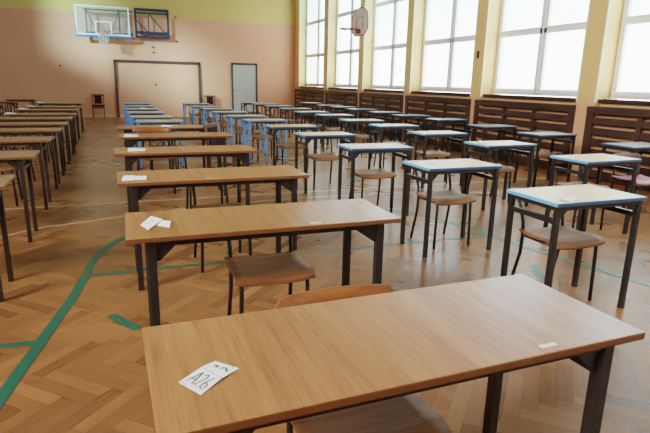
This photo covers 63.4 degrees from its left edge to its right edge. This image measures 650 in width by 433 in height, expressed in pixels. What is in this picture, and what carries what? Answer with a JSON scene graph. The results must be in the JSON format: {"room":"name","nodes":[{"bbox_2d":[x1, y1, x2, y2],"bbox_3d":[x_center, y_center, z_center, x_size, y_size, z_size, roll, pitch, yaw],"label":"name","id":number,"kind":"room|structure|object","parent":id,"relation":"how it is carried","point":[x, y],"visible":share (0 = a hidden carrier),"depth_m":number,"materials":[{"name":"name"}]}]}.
{"room":"school gymnasium","nodes":[
{"label":"school gymnasium","id":0,"kind":"room"},
{"bbox_2d":[0,0,317,114],"bbox_3d":[-8.054,-7.473,18.037,16.600,8.000,0.300,-4,15,-21],"label":"wall","id":1,"kind":"structure","parent":0,"point":[37,37],"depth_m":18.98,"materials":[{"name":"paint"}]},
{"bbox_2d":[74,4,132,44],"bbox_3d":[-7.477,-6.470,17.836,1.821,1.262,0.956,-4,15,-21],"label":"basketball hoop","id":2,"kind":"object","parent":1,"relation":"attached to","point":[100,34],"visible":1,"depth_m":17.82,"materials":[{"name":"clear plastic"}]},
{"bbox_2d":[1,114,294,116],"bbox_3d":[-8.430,-3.581,18.730,15.440,0.100,0.024,-4,15,-21],"label":"baseboard","id":3,"kind":"structure","parent":1,"relation":"attached to","point":[84,115],"depth_m":19.13,"materials":[{"name":"paint"}]},
{"bbox_2d":[134,8,169,39],"bbox_3d":[-6.147,-6.833,18.680,1.160,1.000,0.235,-4,15,-21],"label":"bracket","id":4,"kind":"object","parent":1,"relation":"attached to","point":[135,9],"visible":1,"depth_m":18.57,"materials":[{"name":"metal"}]},
{"bbox_2d":[231,63,257,114],"bbox_3d":[-3.123,-4.918,20.499,1.010,2.035,0.095,-4,15,-21],"label":"door","id":5,"kind":"structure","parent":1,"relation":"in","point":[244,75],"depth_m":20.46,"materials":[{"name":"grey paint"}]},
{"bbox_2d":[294,0,312,113],"bbox_3d":[-0.821,-7.921,20.394,0.540,8.000,0.520,-4,15,-21],"label":"pillar","id":6,"kind":"structure","parent":0,"point":[300,5],"depth_m":20.49,"materials":[{"name":"paint"}]},
{"bbox_2d":[0,117,649,432],"bbox_3d":[-3.287,-0.329,6.800,16.400,0.100,27.600,-4,15,-21],"label":"floor","id":7,"kind":"structure","parent":0,"point":[90,376],"depth_m":3.84,"materials":[{"name":"wood"}]},
{"bbox_2d":[0,174,15,301],"bbox_3d":[-2.532,0.167,3.222,1.130,0.737,0.450,-4,15,-21],"label":"desk","id":8,"kind":"object","parent":7,"relation":"on","point":[5,180],"visible":1,"depth_m":3.53,"materials":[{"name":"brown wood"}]},
{"bbox_2d":[0,146,22,205],"bbox_3d":[-3.574,-0.479,5.729,0.414,0.702,0.431,-4,15,-21],"label":"chair","id":9,"kind":"object","parent":7,"relation":"on","point":[4,167],"visible":0.5,"depth_m":5.69,"materials":[{"name":"brown wood"}]},
{"bbox_2d":[0,340,35,347],"bbox_3d":[-1.742,0.682,2.750,0.435,0.001,0.089,-4,15,-21],"label":"floor line","id":10,"kind":"object","parent":7,"relation":"on","point":[25,343],"depth_m":2.78,"materials":[{"name":"green paint"}]},
{"bbox_2d":[0,150,39,242],"bbox_3d":[-3.018,-0.149,4.419,1.130,0.737,0.450,-4,15,-21],"label":"desk","id":11,"kind":"object","parent":7,"relation":"on","point":[15,158],"visible":1,"depth_m":4.45,"materials":[{"name":"brown paint"}]},
{"bbox_2d":[0,136,53,209],"bbox_3d":[-3.470,-0.443,5.536,1.130,0.737,0.450,-4,15,-21],"label":"desk","id":12,"kind":"object","parent":7,"relation":"on","point":[35,142],"visible":0.95,"depth_m":5.53,"materials":[{"name":"brown paint"}]},
{"bbox_2d":[0,127,61,188],"bbox_3d":[-3.889,-0.716,6.571,1.130,0.737,0.450,-4,15,-21],"label":"desk","id":13,"kind":"object","parent":7,"relation":"on","point":[3,131],"visible":0.89,"depth_m":6.53,"materials":[{"name":"brown paint"}]},
{"bbox_2d":[0,122,67,175],"bbox_3d":[-4.258,-0.955,7.481,1.130,0.737,0.450,-4,15,-21],"label":"desk","id":14,"kind":"object","parent":7,"relation":"on","point":[2,124],"visible":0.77,"depth_m":7.41,"materials":[{"name":"brown paint"}]},
{"bbox_2d":[0,117,72,163],"bbox_3d":[-4.666,-1.221,8.489,1.130,0.737,0.450,-4,15,-21],"label":"desk","id":15,"kind":"object","parent":7,"relation":"on","point":[2,119],"visible":0.62,"depth_m":8.36,"materials":[{"name":"brown paint"}]},
{"bbox_2d":[2,113,76,155],"bbox_3d":[-5.050,-1.470,9.434,1.130,0.737,0.450,-4,15,-21],"label":"desk","id":16,"kind":"object","parent":7,"relation":"on","point":[15,114],"visible":0.77,"depth_m":9.31,"materials":[{"name":"brown paint"}]},
{"bbox_2d":[0,274,90,408],"bbox_3d":[-1.374,0.887,1.975,0.791,0.001,3.751,-4,15,-21],"label":"floor line","id":17,"kind":"object","parent":7,"relation":"on","point":[22,367],"depth_m":2.79,"materials":[{"name":"green paint"}]},
{"bbox_2d":[13,109,77,145],"bbox_3d":[-5.625,-1.810,10.722,1.130,0.737,0.450,-4,15,-21],"label":"desk","id":18,"kind":"object","parent":7,"relation":"on","point":[19,110],"visible":0.52,"depth_m":10.56,"materials":[{"name":"brown paint"}]},
{"bbox_2d":[23,106,80,139],"bbox_3d":[-6.063,-2.094,11.802,1.130,0.737,0.450,-4,15,-21],"label":"desk","id":19,"kind":"object","parent":7,"relation":"on","point":[29,107],"visible":0.75,"depth_m":11.66,"materials":[{"name":"brown paint"}]},
{"bbox_2d":[34,102,84,132],"bbox_3d":[-6.719,-2.521,13.423,1.130,0.737,0.450,-4,15,-21],"label":"desk","id":20,"kind":"object","parent":7,"relation":"on","point":[45,103],"visible":0.62,"depth_m":13.27,"materials":[{"name":"brown paint"}]},
{"bbox_2d":[91,94,104,117],"bbox_3d":[-7.940,-3.862,18.434,0.420,0.814,0.440,-4,15,-21],"label":"wooden chair","id":21,"kind":"object","parent":7,"relation":"on","point":[97,97],"visible":1,"depth_m":18.49,"materials":[{"name":"brown wood"}]},
{"bbox_2d":[107,313,141,330],"bbox_3d":[-1.171,0.613,3.067,0.192,0.001,0.279,-4,15,-21],"label":"floor line","id":22,"kind":"object","parent":7,"relation":"on","point":[115,317],"depth_m":3.06,"materials":[{"name":"green paint"}]},
{"bbox_2d":[125,108,158,124],"bbox_3d":[-4.075,-2.045,11.771,0.700,0.738,0.440,-4,15,-21],"label":"desk","id":23,"kind":"object","parent":7,"relation":"on","point":[126,109],"visible":0.48,"depth_m":11.52,"materials":[{"name":"blue paint"}]},
{"bbox_2d":[127,111,165,144],"bbox_3d":[-3.581,-1.730,10.577,0.700,0.738,0.440,-4,15,-21],"label":"desk","id":24,"kind":"object","parent":7,"relation":"on","point":[129,113],"visible":0.46,"depth_m":10.33,"materials":[{"name":"blue paint"}]},
{"bbox_2d":[130,115,172,146],"bbox_3d":[-3.088,-1.423,9.414,0.700,0.738,0.440,-4,15,-21],"label":"desk","id":25,"kind":"object","parent":7,"relation":"on","point":[133,117],"visible":0.53,"depth_m":9.20,"materials":[{"name":"blue paint"}]},
{"bbox_2d":[132,127,175,193],"bbox_3d":[-2.106,-0.690,6.506,0.463,0.786,0.483,-4,15,-21],"label":"chair","id":26,"kind":"object","parent":7,"relation":"on","point":[137,129],"visible":0.49,"depth_m":6.57,"materials":[{"name":"brown wood"}]},
{"bbox_2d":[113,59,201,116],"bbox_3d":[-6.091,-4.679,19.357,3.025,2.015,0.060,-4,15,-21],"label":"goal","id":27,"kind":"object","parent":7,"relation":"on","point":[114,60],"visible":0.91,"depth_m":19.02,"materials":[{"name":"brown paint"}]},
{"bbox_2d":[136,119,184,168],"bbox_3d":[-2.650,-1.176,8.479,0.700,0.738,0.440,-4,15,-21],"label":"desk","id":28,"kind":"object","parent":7,"relation":"on","point":[139,121],"visible":0.75,"depth_m":8.29,"materials":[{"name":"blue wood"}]},
{"bbox_2d":[117,125,207,167],"bbox_3d":[-2.230,-0.902,7.441,1.275,0.737,0.480,-4,15,-21],"label":"desk","id":29,"kind":"object","parent":7,"relation":"on","point":[127,128],"visible":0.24,"depth_m":7.28,"materials":[{"name":"black paint"}]},
{"bbox_2d":[148,131,178,169],"bbox_3d":[-2.324,-0.925,7.584,0.414,0.702,0.431,-4,15,-21],"label":"chair","id":30,"kind":"object","parent":7,"relation":"on","point":[175,144],"visible":0.17,"depth_m":7.64,"materials":[{"name":"brown wood"}]},
{"bbox_2d":[119,132,232,195],"bbox_3d":[-1.792,-0.624,6.387,1.275,0.737,0.480,-4,15,-21],"label":"desk","id":31,"kind":"object","parent":7,"relation":"on","point":[221,137],"visible":0.65,"depth_m":6.22,"materials":[{"name":"black paint"}]},
{"bbox_2d":[114,145,257,212],"bbox_3d":[-1.324,-0.283,5.089,1.275,0.737,0.480,-4,15,-20],"label":"desk","id":32,"kind":"object","parent":7,"relation":"on","point":[241,152],"visible":0.66,"depth_m":4.89,"materials":[{"name":"black paint"}]},
{"bbox_2d":[182,103,209,124],"bbox_3d":[-3.617,-2.809,14.809,0.700,0.738,0.440,-4,15,-21],"label":"desk","id":33,"kind":"object","parent":7,"relation":"on","point":[185,104],"visible":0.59,"depth_m":14.62,"materials":[{"name":"blue paint"}]},
{"bbox_2d":[191,106,220,131],"bbox_3d":[-3.015,-2.432,13.376,0.700,0.738,0.440,-4,15,-21],"label":"desk","id":34,"kind":"object","parent":7,"relation":"on","point":[193,108],"visible":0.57,"depth_m":13.14,"materials":[{"name":"blue paint"}]},
{"bbox_2d":[184,156,228,208],"bbox_3d":[-1.185,-0.307,5.254,0.414,0.702,0.431,-4,15,-20],"label":"chair","id":35,"kind":"object","parent":7,"relation":"on","point":[188,189],"visible":0.13,"depth_m":5.29,"materials":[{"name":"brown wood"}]},
{"bbox_2d":[117,165,308,290],"bbox_3d":[-0.799,0.050,3.823,1.275,0.737,0.480,-4,15,-21],"label":"desk","id":36,"kind":"object","parent":7,"relation":"on","point":[286,176],"visible":0.74,"depth_m":3.64,"materials":[{"name":"black paint"}]},
{"bbox_2d":[122,175,146,180],"bbox_3d":[-1.252,-0.255,3.454,0.160,0.017,0.105,-4,15,-21],"label":"card","id":37,"kind":"object","parent":36,"relation":"on","point":[125,177],"visible":1,"depth_m":3.45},
{"bbox_2d":[200,108,232,140],"bbox_3d":[-2.557,-2.188,12.459,0.700,0.738,0.440,-5,15,-22],"label":"desk","id":38,"kind":"object","parent":7,"relation":"on","point":[205,110],"visible":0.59,"depth_m":12.24,"materials":[{"name":"blue paint"}]},
{"bbox_2d":[191,184,251,272],"bbox_3d":[-0.791,0.018,4.011,0.414,0.702,0.431,-5,15,-21],"label":"chair","id":39,"kind":"object","parent":7,"relation":"on","point":[239,203],"visible":0.14,"depth_m":4.05,"materials":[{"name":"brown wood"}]},
{"bbox_2d":[203,122,244,186],"bbox_3d":[-1.345,-0.841,7.125,0.440,0.814,0.420,4,15,11],"label":"wooden chair","id":40,"kind":"object","parent":7,"relation":"on","point":[212,127],"visible":0.38,"depth_m":7.00,"materials":[{"name":"brown wood"}]},
{"bbox_2d":[211,111,247,144],"bbox_3d":[-2.035,-1.876,11.276,0.700,0.738,0.440,-4,15,-21],"label":"desk","id":41,"kind":"object","parent":7,"relation":"on","point":[213,112],"visible":0.68,"depth_m":11.13,"materials":[{"name":"blue paint"}]},
{"bbox_2d":[220,114,241,144],"bbox_3d":[-2.055,-1.894,11.408,0.414,0.702,0.431,-4,15,-20],"label":"chair","id":42,"kind":"object","parent":7,"relation":"on","point":[221,124],"visible":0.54,"depth_m":11.42,"materials":[{"name":"brown wood"}]},
{"bbox_2d":[0,192,489,237],"bbox_3d":[-0.264,-0.038,5.704,8.419,0.001,1.523,-4,15,-21],"label":"floor line","id":43,"kind":"object","parent":7,"relation":"on","point":[398,192],"depth_m":5.74,"materials":[{"name":"white paint"}]},
{"bbox_2d":[226,115,266,154],"bbox_3d":[-1.516,-1.579,10.154,0.700,0.738,0.440,-4,15,-20],"label":"desk","id":44,"kind":"object","parent":7,"relation":"on","point":[232,117],"visible":0.74,"depth_m":9.98,"materials":[{"name":"blue paint"}]},
{"bbox_2d":[235,119,258,144],"bbox_3d":[-1.536,-1.597,10.286,0.414,0.702,0.431,-5,15,-21],"label":"chair","id":45,"kind":"object","parent":7,"relation":"on","point":[236,130],"visible":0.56,"depth_m":10.21,"materials":[{"name":"brown wood"}]},
{"bbox_2d":[125,198,401,326],"bbox_3d":[-0.310,0.352,2.677,1.275,0.737,0.480,-4,15,-20],"label":"desk","id":46,"kind":"object","parent":7,"relation":"on","point":[215,224],"visible":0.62,"depth_m":2.51,"materials":[{"name":"black paint"}]},
{"bbox_2d":[141,216,170,229],"bbox_3d":[-0.771,0.026,2.396,0.133,0.015,0.195,-4,15,-21],"label":"card","id":47,"kind":"object","parent":46,"relation":"on","point":[151,221],"visible":1,"depth_m":2.38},
{"bbox_2d":[242,118,287,163],"bbox_3d":[-1.046,-1.321,9.180,0.700,0.738,0.440,-4,15,-21],"label":"desk","id":48,"kind":"object","parent":7,"relation":"on","point":[250,122],"visible":0.77,"depth_m":9.01,"materials":[{"name":"blue paint"}]},
{"bbox_2d":[251,123,278,161],"bbox_3d":[-1.067,-1.339,9.311,0.414,0.702,0.431,-5,16,-23],"label":"chair","id":49,"kind":"object","parent":7,"relation":"on","point":[258,137],"visible":0.56,"depth_m":9.26,"materials":[{"name":"brown wood"}]},
{"bbox_2d":[252,103,278,129],"bbox_3d":[-1.738,-2.928,15.429,0.700,0.738,0.440,-4,15,-21],"label":"desk","id":50,"kind":"object","parent":7,"relation":"on","point":[257,105],"visible":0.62,"depth_m":15.23,"materials":[{"name":"black paint"}]},
{"bbox_2d":[224,235,315,315],"bbox_3d":[-0.312,0.329,2.832,0.414,0.702,0.431,-4,15,-20],"label":"chair","id":51,"kind":"object","parent":7,"relation":"on","point":[289,267],"visible":0.62,"depth_m":2.74,"materials":[{"name":"brown wood"}]},
{"bbox_2d":[265,105,293,132],"bbox_3d":[-1.262,-2.672,14.467,0.700,0.738,0.440,-4,15,-21],"label":"desk","id":52,"kind":"object","parent":7,"relation":"on","point":[270,107],"visible":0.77,"depth_m":14.35,"materials":[{"name":"black paint"}]},
{"bbox_2d":[79,234,486,277],"bbox_3d":[-0.077,0.300,4.390,3.600,0.001,0.050,-4,15,-21],"label":"floor line","id":53,"kind":"object","parent":7,"relation":"on","point":[217,262],"depth_m":4.36,"materials":[{"name":"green paint"}]},
{"bbox_2d":[5,176,563,209],"bbox_3d":[-1.582,-0.218,6.299,11.600,0.001,0.050,-4,15,-21],"label":"floor line","id":54,"kind":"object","parent":7,"relation":"on","point":[563,176],"depth_m":6.43,"materials":[{"name":"white paint"}]},
{"bbox_2d":[83,209,487,272],"bbox_3d":[-0.401,0.088,5.192,3.561,0.001,1.782,-4,15,-21],"label":"floor line","id":55,"kind":"object","parent":7,"relation":"on","point":[89,266],"depth_m":4.40,"materials":[{"name":"green paint"}]},
{"bbox_2d":[275,130,304,170],"bbox_3d":[-0.545,-1.034,8.159,0.414,0.702,0.431,-5,15,-22],"label":"chair","id":56,"kind":"object","parent":7,"relation":"on","point":[282,146],"visible":0.53,"depth_m":8.08,"materials":[{"name":"brown wood"}]},
{"bbox_2d":[264,124,317,174],"bbox_3d":[-0.525,-1.016,8.027,0.700,0.738,0.440,-5,15,-22],"label":"desk","id":57,"kind":"object","parent":7,"relation":"on","point":[275,127],"visible":0.58,"depth_m":7.85,"materials":[{"name":"brown wood"}]},
{"bbox_2d":[279,108,310,136],"bbox_3d":[-0.751,-2.354,13.259,0.700,0.738,0.440,-4,15,-21],"label":"desk","id":58,"kind":"object","parent":7,"relation":"on","point":[286,110],"visible":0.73,"depth_m":13.07,"materials":[{"name":"black paint"}]},
{"bbox_2d":[295,89,323,119],"bbox_3d":[-0.544,-4.229,19.890,0.225,1.107,3.220,-4,15,-21],"label":"radiator cover","id":59,"kind":"object","parent":7,"relation":"on","point":[303,94],"visible":0.63,"depth_m":19.65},
{"bbox_2d":[294,111,329,144],"bbox_3d":[-0.296,-2.017,11.977,0.700,0.738,0.440,-4,15,-21],"label":"desk","id":60,"kind":"object","parent":7,"relation":"on","point":[302,113],"visible":0.58,"depth_m":11.82,"materials":[{"name":"black paint"}]},
{"bbox_2d":[294,132,355,193],"bbox_3d":[-0.011,-0.719,6.903,0.700,0.738,0.440,-4,15,-21],"label":"desk","id":61,"kind":"object","parent":7,"relation":"on","point":[308,136],"visible":0.74,"depth_m":6.70,"materials":[{"name":"black paint"}]},
{"bbox_2d":[307,139,342,189],"bbox_3d":[-0.030,-0.737,7.036,0.414,0.702,0.431,-4,15,-19],"label":"chair","id":62,"kind":"object","parent":7,"relation":"on","point":[331,156],"visible":0.54,"depth_m":6.91,"materials":[{"name":"brown wood"}]},
{"bbox_2d":[321,117,344,149],"bbox_3d":[0.162,-1.787,11.174,0.414,0.702,0.431,-4,15,-18],"label":"chair","id":63,"kind":"object","parent":7,"relation":"on","point":[337,129],"visible":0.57,"depth_m":11.09,"materials":[{"name":"brown wood"}]},
{"bbox_2d":[315,114,354,151],"bbox_3d":[0.196,-1.758,11.001,0.700,0.738,0.440,-5,15,-22],"label":"desk","id":64,"kind":"object","parent":7,"relation":"on","point":[325,116],"visible":0.68,"depth_m":10.81,"materials":[{"name":"black paint"}]},
{"bbox_2d":[325,91,357,129],"bbox_3d":[0.574,-3.502,17.130,0.225,1.107,2.610,-4,15,-21],"label":"radiator cover","id":65,"kind":"object","parent":7,"relation":"on","point":[336,93],"visible":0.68,"depth_m":17.00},
{"bbox_2d":[329,106,357,133],"bbox_3d":[0.513,-2.702,14.734,0.700,0.737,0.440,-5,15,-22],"label":"desk","id":66,"kind":"object","parent":7,"relation":"on","point":[336,108],"visible":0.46,"depth_m":14.62,"materials":[{"name":"black paint"}]},
{"bbox_2d":[345,123,373,156],"bbox_3d":[0.623,-1.427,9.800,0.414,0.702,0.431,-5,16,-24],"label":"chair","id":67,"kind":"object","parent":7,"relation":"on","point":[363,136],"visible":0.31,"depth_m":9.80,"materials":[{"name":"brown wood"}]},
{"bbox_2d":[345,108,376,137],"bbox_3d":[0.923,-2.416,13.643,0.700,0.737,0.440,-5,15,-22],"label":"desk","id":68,"kind":"object","parent":7,"relation":"on","point":[353,110],"visible":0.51,"depth_m":13.45,"materials":[{"name":"black paint"}]},
{"bbox_2d":[339,119,384,161],"bbox_3d":[0.661,-1.399,9.629,0.700,0.738,0.440,-5,15,-22],"label":"desk","id":69,"kind":"object","parent":7,"relation":"on","point":[351,122],"visible":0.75,"depth_m":9.41,"materials":[{"name":"black paint"}]},
{"bbox_2d":[274,284,451,432],"bbox_3d":[0.094,0.634,1.600,0.447,0.734,0.441,-4,15,-20],"label":"chair","id":70,"kind":"object","parent":7,"relation":"on","point":[410,413],"visible":0.34,"depth_m":1.55,"materials":[{"name":"brown wood"}]},
{"bbox_2d":[349,153,395,212],"bbox_3d":[0.508,-0.415,5.817,0.414,0.702,0.431,-4,15,-19],"label":"chair","id":71,"kind":"object","parent":7,"relation":"on","point":[380,173],"visible":0.62,"depth_m":5.73,"materials":[{"name":"brown wood"}]},
{"bbox_2d":[337,143,413,215],"bbox_3d":[0.526,-0.397,5.684,0.700,0.738,0.440,-4,15,-18],"label":"desk","id":72,"kind":"object","parent":7,"relation":"on","point":[393,148],"visible":0.84,"depth_m":5.53,"materials":[{"name":"black paint"}]},
{"bbox_2d":[358,93,403,136],"bbox_3d":[1.583,-2.847,14.641,0.225,1.107,2.600,-4,15,-21],"label":"radiator cover","id":73,"kind":"object","parent":7,"relation":"on","point":[390,96],"visible":0.68,"depth_m":14.38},
{"bbox_2d":[367,111,401,142],"bbox_3d":[1.407,-2.121,12.528,0.700,0.737,0.440,-5,15,-22],"label":"desk","id":74,"kind":"object","parent":7,"relation":"on","point":[377,113],"visible":0.69,"depth_m":12.40,"materials":[{"name":"black paint"}]},
{"bbox_2d":[373,128,405,169],"bbox_3d":[1.070,-1.149,8.745,0.414,0.702,0.431,-4,15,-19],"label":"chair","id":75,"kind":"object","parent":7,"relation":"on","point":[376,141],"visible":0.29,"depth_m":8.77,"materials":[{"name":"brown wood"}]},
{"bbox_2d":[141,274,644,432],"bbox_3d":[0.185,0.662,1.504,1.275,0.737,0.480,-5,15,-21],"label":"desk","id":76,"kind":"object","parent":7,"relation":"on","point":[299,362],"visible":0.98,"depth_m":1.34,"materials":[{"name":"brown wood"}]},
{"bbox_2d":[179,361,238,394],"bbox_3d":[-0.260,0.354,1.171,0.074,0.005,0.125,9,16,29],"label":"card","id":77,"kind":"object","parent":76,"relation":"on","point":[201,380],"visible":1,"depth_m":1.16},
{"bbox_2d":[368,124,419,168],"bbox_3d":[1.105,-1.120,8.571,0.700,0.738,0.440,-4,15,-21],"label":"desk","id":78,"kind":"object","parent":7,"relation":"on","point":[382,127],"visible":0.66,"depth_m":8.42,"materials":[{"name":"black paint"}]},
{"bbox_2d":[391,114,429,147],"bbox_3d":[1.845,-1.837,11.448,0.700,0.737,0.440,-5,15,-22],"label":"desk","id":79,"kind":"object","parent":7,"relation":"on","point":[402,116],"visible":0.69,"depth_m":11.26,"materials":[{"name":"black paint"}]},
{"bbox_2d":[411,136,450,184],"bbox_3d":[1.528,-0.845,7.589,0.414,0.702,0.431,-3,15,-18],"label":"chair","id":80,"kind":"object","parent":7,"relation":"on","point":[437,153],"visible":0.62,"depth_m":7.53,"materials":[{"name":"brown wood"}]},
{"bbox_2d":[403,95,470,150],"bbox_3d":[2.588,-2.193,12.160,0.225,1.107,2.650,-4,15,-21],"label":"radiator cover","id":81,"kind":"object","parent":7,"relation":"on","point":[444,107],"visible":0.67,"depth_m":11.85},
{"bbox_2d":[407,130,467,187],"bbox_3d":[1.563,-0.816,7.415,0.700,0.738,0.440,-5,15,-22],"label":"desk","id":82,"kind":"object","parent":7,"relation":"on","point":[426,134],"visible":0.84,"depth_m":7.25,"materials":[{"name":"laminate"}]},
{"bbox_2d":[410,170,475,249],"bbox_3d":[1.040,-0.111,4.669,0.414,0.702,0.431,-5,16,-23],"label":"chair","id":83,"kind":"object","parent":7,"relation":"on","point":[449,197],"visible":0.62,"depth_m":4.62,"materials":[{"name":"brown wood"}]},
{"bbox_2d":[425,118,467,157],"bbox_3d":[2.358,-1.550,10.365,0.700,0.737,0.440,-5,15,-22],"label":"desk","id":84,"kind":"object","parent":7,"relation":"on","point":[438,120],"visible":0.75,"depth_m":10.19,"materials":[{"name":"black paint"}]},
{"bbox_2d":[400,158,501,256],"bbox_3d":[1.061,-0.093,4.537,0.700,0.738,0.440,-4,15,-21],"label":"desk","id":85,"kind":"object","parent":7,"relation":"on","point":[469,166],"visible":0.99,"depth_m":4.42,"materials":[{"name":"black paint"}]},
{"bbox_2d":[469,147,514,204],"bbox_3d":[1.998,-0.529,6.390,0.414,0.702,0.431,-3,15,-18],"label":"chair","id":86,"kind":"object","parent":7,"relation":"on","point":[503,169],"visible":0.26,"depth_m":6.32,"materials":[{"name":"brown wood"}]},
{"bbox_2d":[467,124,517,166],"bbox_3d":[2.808,-1.176,8.936,0.700,0.737,0.440,-5,15,-22],"label":"desk","id":87,"kind":"object","parent":7,"relation":"on","point":[485,127],"visible":0.58,"depth_m":8.80,"materials":[{"name":"black paint"}]},
{"bbox_2d":[461,140,536,209],"bbox_3d":[2.032,-0.500,6.217,0.700,0.738,0.440,-5,16,-23],"label":"desk","id":88,"kind":"object","parent":7,"relation":"on","point":[510,145],"visible":0.9,"depth_m":6.09,"materials":[{"name":"black paint"}]},
{"bbox_2d":[471,99,575,173],"bbox_3d":[3.593,-1.540,9.680,0.225,1.107,2.560,-4,15,-21],"label":"radiator cover","id":89,"kind":"object","parent":7,"relation":"on","point":[568,128],"visible":0.65,"depth_m":9.37,"materials":[{"name":"wood"}]},
{"bbox_2d":[517,136,555,179],"bbox_3d":[3.119,-0.866,7.806,0.414,0.702,0.431,-3,15,-18],"label":"chair","id":90,"kind":"object","parent":7,"relation":"on","point":[542,154],"visible":0.28,"depth_m":7.71,"materials":[{"name":"brown wood"}]},
{"bbox_2d":[513,131,577,186],"bbox_3d":[3.182,-0.839,7.643,0.700,0.737,0.440,-5,15,-22],"label":"desk","id":91,"kind":"object","parent":7,"relation":"on","point":[540,135],"visible":0.81,"depth_m":7.51,"materials":[{"name":"black paint"}]},
{"bbox_2d":[511,200,604,300],"bbox_3d":[1.542,0.192,3.522,0.414,0.702,0.431,-4,15,-21],"label":"chair","id":92,"kind":"object","parent":7,"relation":"on","point":[569,238],"visible":0.56,"depth_m":3.46,"materials":[{"name":"brown wood"}]},
{"bbox_2d":[484,234,649,285],"bbox_3d":[2.403,0.517,3.741,0.681,0.001,3.151,-4,15,-21],"label":"floor line","id":93,"kind":"object","parent":7,"relation":"on","point":[497,237],"depth_m":4.23,"materials":[{"name":"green paint"}]},
{"bbox_2d":[500,184,646,307],"bbox_3d":[1.561,0.210,3.390,0.700,0.738,0.440,-4,15,-20],"label":"desk","id":94,"kind":"object","parent":7,"relation":"on","point":[590,196],"visible":0.84,"depth_m":3.28,"materials":[{"name":"wood"}]},
{"bbox_2d":[549,166,609,229],"bbox_3d":[2.538,-0.235,5.282,0.414,0.702,0.431,-4,15,-19],"label":"chair","id":95,"kind":"object","parent":7,"relation":"on","point":[556,183],"visible":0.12,"depth_m":5.29,"materials":[{"name":"brown wood"}]},
{"bbox_2d":[543,153,641,233],"bbox_3d":[2.573,-0.207,5.108,0.700,0.738,0.440,-5,16,-23],"label":"desk","id":96,"kind":"object","parent":7,"relation":"on","point":[599,160],"visible":0.77,"depth_m":5.00,"materials":[{"name":"black paint"}]},
{"bbox_2d":[578,106,649,189],"bbox_3d":[4.627,-0.868,7.127,0.225,1.107,2.630,-4,15,-21],"label":"radiator cover","id":97,"kind":"object","parent":7,"relation":"on","point":[640,124],"visible":0.69,"depth_m":7.76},
{"bbox_2d":[600,142,649,208],"bbox_3d":[3.737,-0.505,6.379,0.700,0.737,0.440,-5,15,-22],"label":"desk","id":98,"kind":"object","parent":7,"relation":"on","point":[642,147],"visible":0.58,"depth_m":6.19,"materials":[{"name":"laminate"}]},
{"bbox_2d":[604,153,649,220],"bbox_3d":[3.388,-0.329,5.764,0.414,0.679,0.424,-3,15,-16],"label":"chair","id":99,"kind":"object","parent":7,"relation":"on","point":[641,180],"visible":0.63,"depth_m":5.80,"materials":[{"name":"brown wood"}]},
{"bbox_2d":[323,0,341,118],"bbox_3d":[0.274,-7.180,17.578,0.466,8.000,0.392,-4,15,-21],"label":"pillar","id":100,"kind":"structure","parent":0,"point":[330,10],"depth_m":17.78,"materials":[{"name":"paint"}]},
{"bbox_2d":[357,0,379,130],"bbox_3d":[1.306,-6.509,15.030,0.466,8.000,0.352,-4,15,-21],"label":"pillar","id":101,"kind":"structure","parent":0,"point":[365,56],"depth_m":15.33,"materials":[{"name":"paint"}]},
{"bbox_2d":[340,7,368,36],"bbox_3d":[0.764,-5.433,14.691,0.755,0.761,1.260,0,14,-4],"label":"basketball hoop","id":102,"kind":"object","parent":101,"relation":"attached to","point":[360,18],"visible":1,"depth_m":14.55,"materials":[{"name":"red paint"}]},
{"bbox_2d":[402,0,431,139],"bbox_3d":[2.311,-5.856,12.550,0.466,8.000,0.302,-4,15,-21],"label":"pillar","id":103,"kind":"structure","parent":0,"point":[416,8],"depth_m":12.86,"materials":[{"name":"paint"}]},
{"bbox_2d":[301,88,649,189],"bbox_3d":[4.093,-4.788,8.505,0.500,8.000,27.000,-4,15,-21],"label":"wall","id":104,"kind":"structure","parent":0,"point":[395,93],"depth_m":9.56,"materials":[{"name":"paint"}]},
{"bbox_2d":[300,0,323,88],"bbox_3d":[-0.327,-6.655,19.162,0.315,3.850,2.640,-4,15,-21],"label":"window","id":105,"kind":"structure","parent":104,"relation":"in","point":[319,21],"depth_m":19.53,"materials":[{"name":"grey paint"}]},
{"bbox_2d":[328,0,358,89],"bbox_3d":[0.748,-5.956,16.510,0.315,3.850,2.450,-4,15,-21],"label":"window","id":106,"kind":"structure","parent":104,"relation":"in","point":[350,86],"depth_m":16.91,"materials":[{"name":"grey paint"}]},
{"bbox_2d":[364,0,405,92],"bbox_3d":[1.767,-5.293,13.993,0.315,3.850,2.420,-4,15,-21],"label":"window","id":107,"kind":"structure","parent":104,"relation":"in","point":[379,88],"depth_m":14.36,"materials":[{"name":"grey paint"}]},
{"bbox_2d":[411,0,474,95],"bbox_3d":[2.765,-4.645,11.531,0.315,3.850,2.430,-4,15,-21],"label":"window","id":108,"kind":"structure","parent":104,"relation":"in","point":[449,89],"depth_m":11.88,"materials":[{"name":"grey paint"}]},
{"bbox_2d":[483,0,586,101],"bbox_3d":[3.775,-3.988,9.037,0.315,3.850,2.390,-4,15,-21],"label":"window","id":109,"kind":"structure","parent":104,"relation":"in","point":[545,29],"depth_m":9.38,"materials":[{"name":"grey paint"}]},
{"bbox_2d":[598,0,649,104],"bbox_3d":[4.782,-3.333,6.552,0.315,3.850,2.370,-4,15,-21],"label":"window","id":110,"kind":"structure","parent":104,"relation":"in","point":[627,19],"depth_m":7.80,"materials":[{"name":"grey paint"}]},
{"bbox_2d":[469,0,508,150],"bbox_3d":[3.320,-5.200,10.060,0.466,8.000,0.352,-4,15,-21],"label":"pillar","id":111,"kind":"structure","parent":0,"point":[488,11],"depth_m":10.41,"materials":[{"name":"paint"}]},
{"bbox_2d":[567,0,624,177],"bbox_3d":[4.327,-4.546,7.575,0.466,8.000,0.372,-4,15,-21],"label":"pillar","id":112,"kind":"structure","parent":0,"point":[604,17],"depth_m":7.99,"materials":[{"name":"paint"}]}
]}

